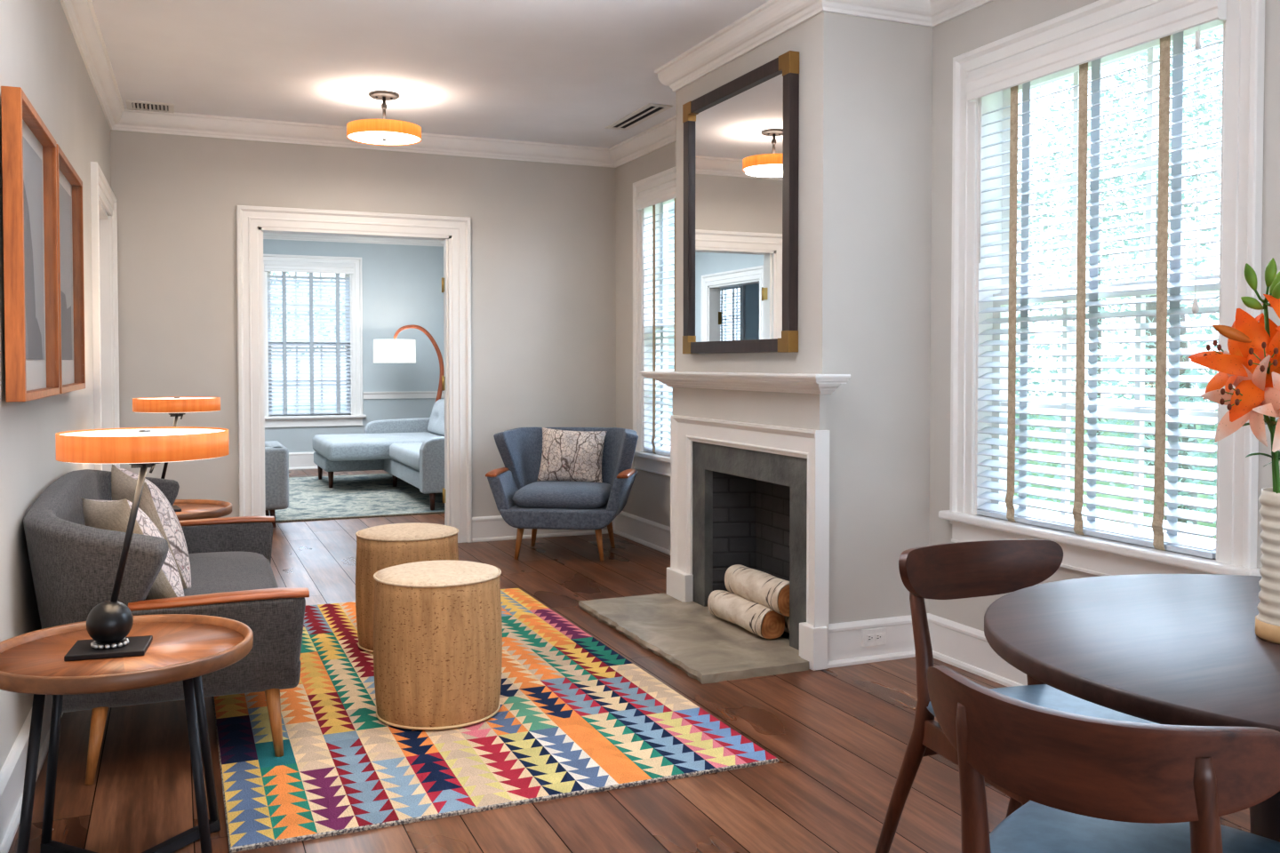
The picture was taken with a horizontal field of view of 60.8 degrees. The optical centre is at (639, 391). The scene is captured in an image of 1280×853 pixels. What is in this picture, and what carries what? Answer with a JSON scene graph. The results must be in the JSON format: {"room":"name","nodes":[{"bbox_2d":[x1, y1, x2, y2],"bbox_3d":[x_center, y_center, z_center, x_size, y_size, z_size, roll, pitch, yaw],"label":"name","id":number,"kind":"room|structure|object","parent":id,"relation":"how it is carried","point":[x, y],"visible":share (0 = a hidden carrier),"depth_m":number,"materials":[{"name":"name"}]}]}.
{"room":"living room","nodes":[
{"label":"living room","id":0,"kind":"room"},
{"bbox_2d":[0,0,111,771],"bbox_3d":[-1.354,-0.189,1.881,0.140,2.680,9.735,-1,2,-22],"label":"wall","id":1,"kind":"structure","parent":0,"point":[40,55],"depth_m":3.42,"materials":[{"name":"paint"}]},
{"bbox_2d":[0,86,60,402],"bbox_3d":[-1.763,-0.388,3.170,0.045,0.815,0.752,-1,2,-22],"label":"framed picture","id":2,"kind":"object","parent":1,"relation":"attached to","point":[28,148],"visible":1,"depth_m":3.14,"materials":[{"name":"brown wood"}]},
{"bbox_2d":[22,136,45,359],"bbox_3d":[-1.776,-0.407,3.164,0.002,0.631,0.638,-1,2,-22],"label":"print","id":3,"kind":"object","parent":2,"relation":"attached to","point":[32,157],"depth_m":3.26,"materials":[{"name":"paper"}]},
{"bbox_2d":[0,695,63,852],"bbox_3d":[-1.037,1.082,1.353,0.034,0.165,8.452,-1,2,-22],"label":"baseboard","id":4,"kind":"structure","parent":1,"relation":"attached to","point":[12,772],"depth_m":2.88,"materials":[{"name":"paint"}]},
{"bbox_2d":[56,144,85,393],"bbox_3d":[-2.067,-0.407,3.925,0.045,0.815,0.800,-1,2,-22],"label":"framed picture","id":5,"kind":"object","parent":1,"relation":"attached to","point":[69,185],"visible":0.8,"depth_m":4.15,"materials":[{"name":"brown wood"}]},
{"bbox_2d":[59,183,73,359],"bbox_3d":[-2.080,-0.427,3.919,0.002,0.631,0.686,-1,2,-22],"label":"print","id":6,"kind":"object","parent":5,"relation":"attached to","point":[65,194],"depth_m":4.05,"materials":[{"name":"paper"}]},
{"bbox_2d":[90,161,119,471],"bbox_3d":[-2.905,-0.032,5.802,0.184,2.160,1.250,-1,2,-23],"label":"door","id":7,"kind":"structure","parent":1,"relation":"in","point":[104,228],"depth_m":6.25,"materials":[{"name":"paint"}]},
{"bbox_2d":[263,239,444,452],"bbox_3d":[-4.051,-0.460,12.212,4.000,2.680,0.160,-1,2,-23],"label":"wall","id":8,"kind":"structure","parent":0,"point":[402,284],"depth_m":12.62,"materials":[{"name":"paint"}]},
{"bbox_2d":[288,451,317,470],"bbox_3d":[-2.948,0.853,9.656,3.724,0.190,5.472,-1,2,-23],"label":"baseboard","id":9,"kind":"structure","parent":8,"relation":"attached to","point":[297,460],"depth_m":12.24,"materials":[{"name":"paint"}]},
{"bbox_2d":[263,254,366,427],"bbox_3d":[-3.735,-0.560,12.310,1.220,1.920,0.222,-1,2,-23],"label":"window","id":10,"kind":"structure","parent":8,"relation":"in","point":[356,418],"depth_m":12.39,"materials":[{"name":"paint"}]},
{"bbox_2d":[264,264,353,415],"bbox_3d":[-3.717,-0.571,12.268,0.956,1.674,0.098,-1,2,-23],"label":"window blind","id":11,"kind":"object","parent":10,"relation":"attached to","point":[342,405],"visible":1,"depth_m":12.28,"materials":[{"name":"paint"}]},
{"bbox_2d":[263,232,443,247],"bbox_3d":[-2.944,-1.674,9.580,3.724,0.118,5.494,-1,2,-23],"label":"trim","id":12,"kind":"structure","parent":8,"relation":"attached to","point":[266,236],"depth_m":12.38,"materials":[{"name":"paint"}]},
{"bbox_2d":[110,129,615,518],"bbox_3d":[-1.832,-0.323,7.002,3.920,2.680,0.070,-1,2,-23],"label":"wall","id":13,"kind":"structure","parent":0,"point":[543,235],"depth_m":7.00,"materials":[{"name":"paint"}]},
{"bbox_2d":[236,205,471,543],"bbox_3d":[-1.827,-0.064,7.043,1.455,2.160,0.194,-1,2,-23],"label":"door frame","id":14,"kind":"structure","parent":13,"relation":"in","point":[252,221],"depth_m":6.96,"materials":[{"name":"paint"}]},
{"bbox_2d":[91,0,769,148],"bbox_3d":[-2.481,-1.657,4.445,7.350,0.120,15.600,-1,2,-23],"label":"ceiling","id":15,"kind":"structure","parent":0,"point":[563,72],"depth_m":5.30,"materials":[{"name":"paint"}]},
{"bbox_2d":[125,99,174,113],"bbox_3d":[-2.825,-1.638,6.288,0.253,0.014,0.230,-1,2,-23],"label":"ceiling vent","id":16,"kind":"object","parent":15,"relation":"in","point":[132,105],"visible":1,"depth_m":6.28,"materials":[{"name":"white metal"}]},
{"bbox_2d":[346,90,421,145],"bbox_3d":[-1.411,-1.509,6.013,0.400,0.257,0.400,-1,2,-23],"label":"ceiling lamp","id":17,"kind":"object","parent":15,"relation":"attached to","point":[383,132],"visible":1,"depth_m":5.94,"materials":[{"name":"brown metal"}]},
{"bbox_2d":[347,131,420,144],"bbox_3d":[-1.411,-1.399,6.016,0.392,0.007,0.392,-1,2,-23],"label":"diffuser","id":18,"kind":"object","parent":17,"relation":"attached to","point":[371,138],"depth_m":6.00,"materials":[{"name":"white"}]},
{"bbox_2d":[604,103,672,130],"bbox_3d":[-0.017,-1.649,6.571,0.150,0.007,0.704,-1,2,-23],"label":"ceiling vent","id":19,"kind":"object","parent":15,"relation":"in","point":[650,110],"visible":1,"depth_m":6.54,"materials":[{"name":"white metal"}]},
{"bbox_2d":[8,469,1250,852],"bbox_3d":[-2.397,1.085,4.471,7.468,0.004,19.250,-1,2,-23],"label":"floor","id":20,"kind":"structure","parent":0,"point":[839,737],"depth_m":3.18,"materials":[{"name":"brown wood"}]},
{"bbox_2d":[0,614,253,852],"bbox_3d":[-1.203,0.860,2.538,0.574,0.552,0.574,-1,2,-27],"label":"side table","id":21,"kind":"object","parent":20,"relation":"on","point":[186,648],"visible":0.86,"depth_m":2.47,"materials":[{"name":"brown wood"}]},
{"bbox_2d":[55,426,229,661],"bbox_3d":[-1.153,0.346,2.542,0.366,0.511,0.366,0,2,-17],"label":"table lamp","id":22,"kind":"object","parent":21,"relation":"on","point":[108,624],"visible":1,"depth_m":2.48,"materials":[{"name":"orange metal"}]},
{"bbox_2d":[60,428,224,436],"bbox_3d":[-1.153,0.099,2.536,0.358,0.005,0.358,0,2,-17],"label":"diffuser","id":23,"kind":"object","parent":22,"relation":"attached to","point":[103,432],"depth_m":2.53,"materials":[{"name":"white"}]},
{"bbox_2d":[68,456,219,463],"bbox_3d":[-1.153,0.152,2.537,0.358,0.003,0.358,0,2,-17],"label":"diffuser","id":24,"kind":"object","parent":22,"relation":"attached to","point":[71,460],"depth_m":2.37,"materials":[{"name":"white plastic"}]},
{"bbox_2d":[149,464,155,473],"bbox_3d":[-1.132,0.180,2.530,0.015,0.024,0.007,-1,2,-38],"label":"switch","id":25,"kind":"object","parent":22,"relation":"attached to","point":[152,466],"depth_m":2.53,"materials":[{"name":"black metal"}]},
{"bbox_2d":[23,469,309,784],"bbox_3d":[-1.635,0.698,3.835,0.761,0.808,1.726,-1,2,-22],"label":"loveseat","id":26,"kind":"object","parent":20,"relation":"on","point":[74,565],"visible":0.64,"depth_m":3.15,"materials":[{"name":"grey fabric"}]},
{"bbox_2d":[81,497,184,600],"bbox_3d":[-1.561,0.505,3.357,0.221,0.401,0.441,-1,2,-40],"label":"throw pillow","id":27,"kind":"object","parent":26,"relation":"on","point":[104,515],"visible":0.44,"depth_m":3.23,"materials":[{"name":"beige fabric"}]},
{"bbox_2d":[111,464,191,588],"bbox_3d":[-1.688,0.475,3.758,0.213,0.434,0.473,-1,2,-41],"label":"throw pillow","id":28,"kind":"object","parent":26,"relation":"on","point":[153,502],"visible":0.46,"depth_m":3.62,"materials":[{"name":"beige fabric"}]},
{"bbox_2d":[183,552,278,596],"bbox_3d":[-1.606,0.725,3.848,0.630,0.142,1.400,-1,2,-22],"label":"seat cushion","id":29,"kind":"object","parent":26,"relation":"on","point":[213,572],"depth_m":3.95,"materials":[{"name":"grey fabric"}]},
{"bbox_2d":[172,499,231,520],"bbox_3d":[-2.137,0.798,4.900,0.574,0.552,0.574,-1,2,-43],"label":"side table","id":30,"kind":"object","parent":20,"relation":"on","point":[191,509],"visible":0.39,"depth_m":4.95,"materials":[{"name":"brown wood"}]},
{"bbox_2d":[132,396,220,511],"bbox_3d":[-2.093,0.283,4.934,0.366,0.511,0.366,-1,2,-31],"label":"table lamp","id":31,"kind":"object","parent":30,"relation":"on","point":[176,407],"visible":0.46,"depth_m":4.79,"materials":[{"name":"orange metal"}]},
{"bbox_2d":[143,397,206,399],"bbox_3d":[-2.093,0.036,4.927,0.358,0.005,0.358,-1,2,-31],"label":"diffuser","id":32,"kind":"object","parent":31,"relation":"attached to","point":[143,397],"depth_m":4.96,"materials":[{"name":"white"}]},
{"bbox_2d":[149,410,216,413],"bbox_3d":[-2.093,0.089,4.929,0.358,0.003,0.358,-1,2,-31],"label":"diffuser","id":33,"kind":"object","parent":31,"relation":"attached to","point":[150,412],"depth_m":4.76,"materials":[{"name":"white"}]},
{"bbox_2d":[265,472,444,522],"bbox_3d":[-2.650,0.934,9.953,2.720,0.012,3.240,-1,2,-23],"label":"area rug","id":34,"kind":"object","parent":20,"relation":"on","point":[368,495],"visible":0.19,"depth_m":9.43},
{"bbox_2d":[264,440,288,527],"bbox_3d":[-3.062,0.697,8.043,0.840,0.584,0.800,-1,2,-23],"label":"armchair","id":35,"kind":"object","parent":34,"relation":"on","point":[276,456],"visible":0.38,"depth_m":7.81,"materials":[{"name":"grey fabric"}]},
{"bbox_2d":[312,399,444,510],"bbox_3d":[-2.069,0.525,10.135,1.600,0.812,2.940,-1,2,-23],"label":"sectional sofa","id":36,"kind":"object","parent":34,"relation":"on","point":[412,451],"visible":0.39,"depth_m":10.09,"materials":[{"name":"grey fabric"}]},
{"bbox_2d":[312,432,442,461],"bbox_3d":[-2.451,0.534,10.726,1.360,0.170,1.255,-1,2,-23],"label":"cushion","id":37,"kind":"object","parent":36,"relation":"on","point":[368,446],"depth_m":10.14,"materials":[{"name":"grey fabric"}]},
{"bbox_2d":[389,442,422,471],"bbox_3d":[-1.680,0.569,9.606,0.820,0.150,1.380,-1,2,-23],"label":"seat cushion","id":38,"kind":"object","parent":36,"relation":"on","point":[404,455],"depth_m":9.51,"materials":[{"name":"grey fabric"}]},
{"bbox_2d":[427,399,444,436],"bbox_3d":[-1.917,0.279,10.922,0.229,0.350,1.280,-1,2,-23],"label":"cushion","id":39,"kind":"object","parent":36,"relation":"on","point":[436,424],"depth_m":11.06,"materials":[{"name":"grey fabric"}]},
{"bbox_2d":[373,324,444,401],"bbox_3d":[-2.575,0.071,12.170,0.786,1.621,0.464,-1,2,-23],"label":"arc floor lamp","id":40,"kind":"object","parent":20,"relation":"on","point":[394,350],"visible":0.79,"depth_m":11.94,"materials":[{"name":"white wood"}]},
{"bbox_2d":[212,588,778,852],"bbox_3d":[-0.822,1.084,4.209,1.545,0.012,2.698,-1,2,-23],"label":"area rug","id":41,"kind":"object","parent":20,"relation":"on","point":[575,716],"visible":0.65,"depth_m":3.39,"materials":[{"name":"fabric"}]},
{"bbox_2d":[355,522,458,653],"bbox_3d":[-0.980,0.820,4.605,0.430,0.493,0.430,0,2,-3],"label":"ottoman","id":42,"kind":"object","parent":41,"relation":"on","point":[379,548],"visible":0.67,"depth_m":4.45,"materials":[{"name":"brown wood"}]},
{"bbox_2d":[373,560,502,730],"bbox_3d":[-0.686,0.843,3.704,0.430,0.493,0.430,-1,2,-23],"label":"ottoman","id":43,"kind":"object","parent":41,"relation":"on","point":[437,627],"visible":1,"depth_m":3.52,"materials":[{"name":"brown wood"}]},
{"bbox_2d":[485,426,638,561],"bbox_3d":[-0.464,0.633,6.856,0.918,0.780,0.672,0,2,6],"label":"armchair","id":44,"kind":"object","parent":20,"relation":"on","point":[523,501],"visible":0.92,"depth_m":6.64,"materials":[{"name":"blue fabric"}]},
{"bbox_2d":[512,480,611,509],"bbox_3d":[-0.468,0.647,6.824,0.580,0.142,0.540,0,2,6],"label":"seat cushion","id":45,"kind":"object","parent":44,"relation":"on","point":[530,494],"depth_m":6.59,"materials":[{"name":"blue fabric"}]},
{"bbox_2d":[536,427,606,482],"bbox_3d":[-0.436,0.417,6.990,0.428,0.359,0.167,0,2,7],"label":"throw pillow","id":46,"kind":"object","parent":44,"relation":"on","point":[572,456],"visible":1,"depth_m":6.94,"materials":[{"name":"beige fabric"}]},
{"bbox_2d":[578,592,809,684],"bbox_3d":[0.219,1.058,4.807,0.574,0.033,1.380,-1,2,-23],"label":"hearth slab","id":47,"kind":"object","parent":20,"relation":"on","point":[708,648],"visible":0.96,"depth_m":4.59,"materials":[{"name":"beige stone"}]},
{"bbox_2d":[707,590,784,639],"bbox_3d":[0.462,0.976,4.789,0.136,0.129,0.488,-1,2,-24],"label":"birch log","id":48,"kind":"object","parent":47,"relation":"on","point":[755,618],"visible":0.94,"depth_m":4.68,"materials":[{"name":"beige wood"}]},
{"bbox_2d":[724,564,789,616],"bbox_3d":[0.534,0.861,4.746,0.134,0.143,0.518,-1,2,-21],"label":"birch log","id":49,"kind":"object","parent":48,"relation":"on","point":[772,592],"visible":0.91,"depth_m":4.68,"materials":[{"name":"beige wood"}]},
{"bbox_2d":[639,371,850,671],"bbox_3d":[0.520,0.493,4.942,0.422,1.155,1.685,-1,2,-23],"label":"fireplace","id":50,"kind":"object","parent":20,"relation":"on","point":[749,452],"visible":0.8,"depth_m":4.96,"materials":[{"name":"paint"}]},
{"bbox_2d":[639,371,850,383],"bbox_3d":[0.398,-0.065,4.875,0.156,0.036,1.685,-1,2,-23],"label":"mantel shelf","id":51,"kind":"object","parent":50,"relation":"attached to","point":[663,377],"depth_m":4.66,"materials":[{"name":"paint"}]},
{"bbox_2d":[784,616,789,633],"bbox_3d":[0.610,0.979,4.798,0.130,0.120,0.448,-1,2,-23],"label":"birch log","id":52,"kind":"object","parent":50,"relation":"on","point":[787,619],"visible":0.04,"depth_m":4.62,"materials":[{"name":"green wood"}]},
{"bbox_2d":[875,539,1159,852],"bbox_3d":[0.834,0.749,2.348,0.457,0.790,0.596,-1,2,-22],"label":"dining chair","id":53,"kind":"object","parent":20,"relation":"on","point":[986,568],"visible":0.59,"depth_m":2.46,"materials":[{"name":"brown wood"}]},
{"bbox_2d":[926,665,1279,852],"bbox_3d":[0.698,0.784,1.588,0.492,0.757,0.596,1,2,41],"label":"dining chair","id":54,"kind":"object","parent":20,"relation":"on","point":[1092,785],"visible":1,"depth_m":1.40,"materials":[{"name":"brown wood"}]},
{"bbox_2d":[984,574,1279,842],"bbox_3d":[1.159,0.782,1.813,1.124,0.742,1.124,-1,2,-23],"label":"dining table","id":55,"kind":"object","parent":20,"relation":"on","point":[1186,650],"visible":0.91,"depth_m":1.78,"materials":[{"name":"brown wood"}]},
{"bbox_2d":[1255,488,1279,644],"bbox_3d":[1.085,0.288,1.798,0.120,0.246,0.120,-1,2,-23],"label":"flower vase","id":56,"kind":"object","parent":55,"relation":"on","point":[1268,621],"visible":0.98,"depth_m":1.79,"materials":[{"name":"beige ceramic"}]},
{"bbox_2d":[1188,258,1279,492],"bbox_3d":[1.011,0.085,1.764,0.256,0.596,0.160,1,2,42],"label":"stem","id":57,"kind":"object","parent":56,"relation":"in","point":[1249,343],"visible":0.88,"depth_m":1.75,"materials":[{"name":"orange plant"}]},
{"bbox_2d":[1188,312,1272,399],"bbox_3d":[0.978,-0.056,1.794,0.061,0.143,0.171,0,2,-2],"label":"flower","id":58,"kind":"object","parent":57,"relation":"on","point":[1249,343],"depth_m":1.76,"materials":[{"name":"orange plant"}]},
{"bbox_2d":[1190,308,1279,422],"bbox_3d":[0.997,-0.042,1.738,0.211,0.184,0.065,1,2,37],"label":"flower","id":59,"kind":"object","parent":57,"relation":"on","point":[1249,343],"depth_m":1.75,"materials":[{"name":"orange plant"}]},
{"bbox_2d":[1263,294,1279,330],"bbox_3d":[1.064,-0.085,1.712,0.174,0.140,0.084,0,2,-7],"label":"flower","id":60,"kind":"object","parent":57,"relation":"on","point":[1274,300],"depth_m":1.74,"materials":[{"name":"orange plant"}]},
{"bbox_2d":[1200,351,1279,493],"bbox_3d":[1.022,0.159,1.749,0.176,0.448,0.152,0,2,-3],"label":"stem","id":61,"kind":"object","parent":56,"relation":"in","point":[1270,406],"visible":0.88,"depth_m":1.74,"materials":[{"name":"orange plant"}]},
{"bbox_2d":[1200,351,1279,447],"bbox_3d":[0.983,0.011,1.752,0.043,0.153,0.156,-1,2,-23],"label":"flower","id":62,"kind":"object","parent":61,"relation":"on","point":[1270,406],"depth_m":1.73,"materials":[{"name":"orange plant"}]},
{"bbox_2d":[1252,371,1279,452],"bbox_3d":[1.042,0.033,1.714,0.153,0.127,0.038,0,2,13],"label":"flower","id":63,"kind":"object","parent":61,"relation":"on","point":[1270,406],"depth_m":1.71,"materials":[{"name":"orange plant"}]},
{"bbox_2d":[1229,304,1279,466],"bbox_3d":[1.117,0.102,1.810,0.226,0.559,0.242,-1,2,-23],"label":"stem","id":64,"kind":"object","parent":56,"relation":"in","point":[1273,331],"visible":0.08,"depth_m":1.82,"materials":[{"name":"green plant"}]},
{"bbox_2d":[1229,314,1278,353],"bbox_3d":[1.083,-0.055,1.837,0.128,0.146,0.152,-1,2,-43],"label":"flower","id":65,"kind":"object","parent":64,"relation":"on","point":[1273,331],"depth_m":1.82,"materials":[{"name":"orange plant"}]},
{"bbox_2d":[675,11,932,623],"bbox_3d":[0.687,-0.271,4.993,0.520,2.680,1.360,-1,2,-23],"label":"wall","id":66,"kind":"structure","parent":0,"point":[865,138],"depth_m":4.37,"materials":[{"name":"paint"}]},
{"bbox_2d":[59,0,993,167],"bbox_3d":[0.178,-1.489,2.499,3.389,0.118,9.734,-1,2,-23],"label":"trim","id":67,"kind":"structure","parent":66,"relation":"attached to","point":[772,19],"depth_m":5.78,"materials":[{"name":"paint"}]},
{"bbox_2d":[682,50,799,353],"bbox_3d":[0.426,-0.775,4.868,0.046,1.213,1.004,-1,2,-23],"label":"wall mirror","id":68,"kind":"object","parent":66,"relation":"attached to","point":[740,137],"visible":1,"depth_m":4.79,"materials":[{"name":"brown wood"}]},
{"bbox_2d":[861,627,886,647],"bbox_3d":[0.939,0.988,4.370,0.115,0.072,0.009,-1,2,-23],"label":"wall outlet","id":69,"kind":"object","parent":66,"relation":"attached to","point":[872,636],"visible":1,"depth_m":4.37,"materials":[{"name":"plastic"}]},
{"bbox_2d":[866,634,873,641],"bbox_3d":[0.922,0.988,4.359,0.032,0.028,0.002,-1,2,-23],"label":"receptacle","id":70,"kind":"object","parent":69,"relation":"attached to","point":[869,637],"depth_m":4.36,"materials":[{"name":"plastic"}]},
{"bbox_2d":[875,633,881,640],"bbox_3d":[0.958,0.988,4.375,0.032,0.028,0.002,-1,2,-23],"label":"receptacle","id":71,"kind":"object","parent":69,"relation":"attached to","point":[878,636],"depth_m":4.37,"materials":[{"name":"plastic"}]},
{"bbox_2d":[827,613,928,668],"bbox_3d":[0.959,1.003,4.387,0.520,0.165,0.034,-1,2,-23],"label":"baseboard","id":72,"kind":"structure","parent":66,"relation":"attached to","point":[845,638],"depth_m":4.36,"materials":[{"name":"paint"}]},
{"bbox_2d":[616,0,1279,631],"bbox_3d":[1.813,-0.225,3.229,0.170,2.680,9.730,-1,2,-23],"label":"wall","id":73,"kind":"structure","parent":0,"point":[649,498],"depth_m":4.39,"materials":[{"name":"paint"}]},
{"bbox_2d":[472,511,670,555],"bbox_3d":[-0.234,0.947,6.526,1.044,0.165,2.122,-1,2,-23],"label":"baseboard","id":74,"kind":"structure","parent":73,"relation":"attached to","point":[649,533],"depth_m":7.33,"materials":[{"name":"paint"}]},
{"bbox_2d":[632,166,675,476],"bbox_3d":[0.286,-0.419,6.732,0.232,1.910,1.380,-1,2,-23],"label":"window","id":75,"kind":"structure","parent":73,"relation":"in","point":[656,463],"depth_m":7.21,"materials":[{"name":"paint"}]},
{"bbox_2d":[634,184,675,455],"bbox_3d":[0.225,-0.422,6.706,0.098,1.671,1.096,-1,2,-23],"label":"window blind","id":76,"kind":"object","parent":75,"relation":"attached to","point":[668,193],"visible":0.27,"depth_m":7.00,"materials":[{"name":"paint"}]},
{"bbox_2d":[928,613,1027,687],"bbox_3d":[2.393,1.075,1.645,0.034,0.165,6.200,-1,2,-23],"label":"baseboard","id":77,"kind":"structure","parent":73,"relation":"attached to","point":[966,648],"depth_m":4.24,"materials":[{"name":"paint"}]},
{"bbox_2d":[938,0,1264,576],"bbox_3d":[1.563,-0.341,3.734,0.232,1.910,1.380,-1,2,-23],"label":"window","id":78,"kind":"structure","parent":73,"relation":"in","point":[1241,149],"depth_m":3.68,"materials":[{"name":"paint"}]},
{"bbox_2d":[964,0,1226,559],"bbox_3d":[1.502,-0.344,3.708,0.098,1.671,1.096,-1,2,-23],"label":"window blind","id":79,"kind":"object","parent":78,"relation":"attached to","point":[1173,20],"visible":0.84,"depth_m":3.64,"materials":[{"name":"paint"}]},
{"bbox_3d":[-1.168,-0.412,10.369,0.140,2.680,5.490,-1,2,-23],"label":"wall","id":80,"kind":"structure","parent":0,"visible":0},
{"bbox_2d":[363,391,444,399],"bbox_3d":[-1.667,0.113,10.172,0.947,0.082,5.492,-1,2,-23],"label":"trim","id":81,"kind":"structure","parent":80,"relation":"attached to","point":[411,394],"depth_m":12.66,"materials":[{"name":"paint"}]},
{"label":"outside","id":82,"kind":"structure","parent":0,"visible":0},
{"bbox_2d":[272,405,1217,538],"bbox_3d":[0.683,1.517,11.203,70.000,0.020,80.000,-1,2,-23],"label":"ground","id":83,"kind":"structure","parent":82,"point":[1052,429],"depth_m":17.86,"materials":[{"name":"green plant"}]},
{"bbox_2d":[271,272,344,373],"bbox_3d":[-8.429,-2.257,24.308,6.209,6.849,5.665,-1,2,-23],"label":"tree","id":84,"kind":"object","parent":83,"relation":"on","point":[274,273],"visible":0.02,"depth_m":24.23,"materials":[{"name":"green plant"}]},
{"bbox_2d":[667,203,674,446],"bbox_3d":[-0.510,-2.705,23.088,5.000,7.800,6.600,-1,2,-23],"label":"neighbor house","id":85,"kind":"structure","parent":83,"relation":"on","point":[670,206],"depth_m":20.31,"materials":[{"name":"paint"}]},
{"bbox_2d":[1014,274,1102,479],"bbox_3d":[4.282,-0.247,14.789,3.729,3.337,3.251,-1,2,-23],"label":"tree","id":86,"kind":"object","parent":83,"relation":"on","point":[1046,348],"visible":0.05,"depth_m":14.23,"materials":[{"name":"green plant"}]},
{"bbox_2d":[1014,258,1219,535],"bbox_3d":[5.576,0.056,11.285,3.972,2.914,4.170,-1,2,-23],"label":"tree","id":87,"kind":"object","parent":83,"relation":"on","point":[1183,331],"visible":0.16,"depth_m":11.18,"materials":[{"name":"green plant"}]},
{"bbox_2d":[1016,64,1221,435],"bbox_3d":[10.795,-3.574,27.171,9.193,9.328,8.398,1,2,35],"label":"tree","id":88,"kind":"object","parent":83,"relation":"on","point":[1099,371],"visible":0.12,"depth_m":26.54,"materials":[{"name":"green plant"}]},
{"bbox_2d":[1016,31,1223,465],"bbox_3d":[7.885,-4.136,17.718,7.068,10.948,7.690,0,2,-1],"label":"tree","id":89,"kind":"object","parent":83,"relation":"on","point":[1149,306],"visible":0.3,"depth_m":17.56,"materials":[{"name":"green plant"}]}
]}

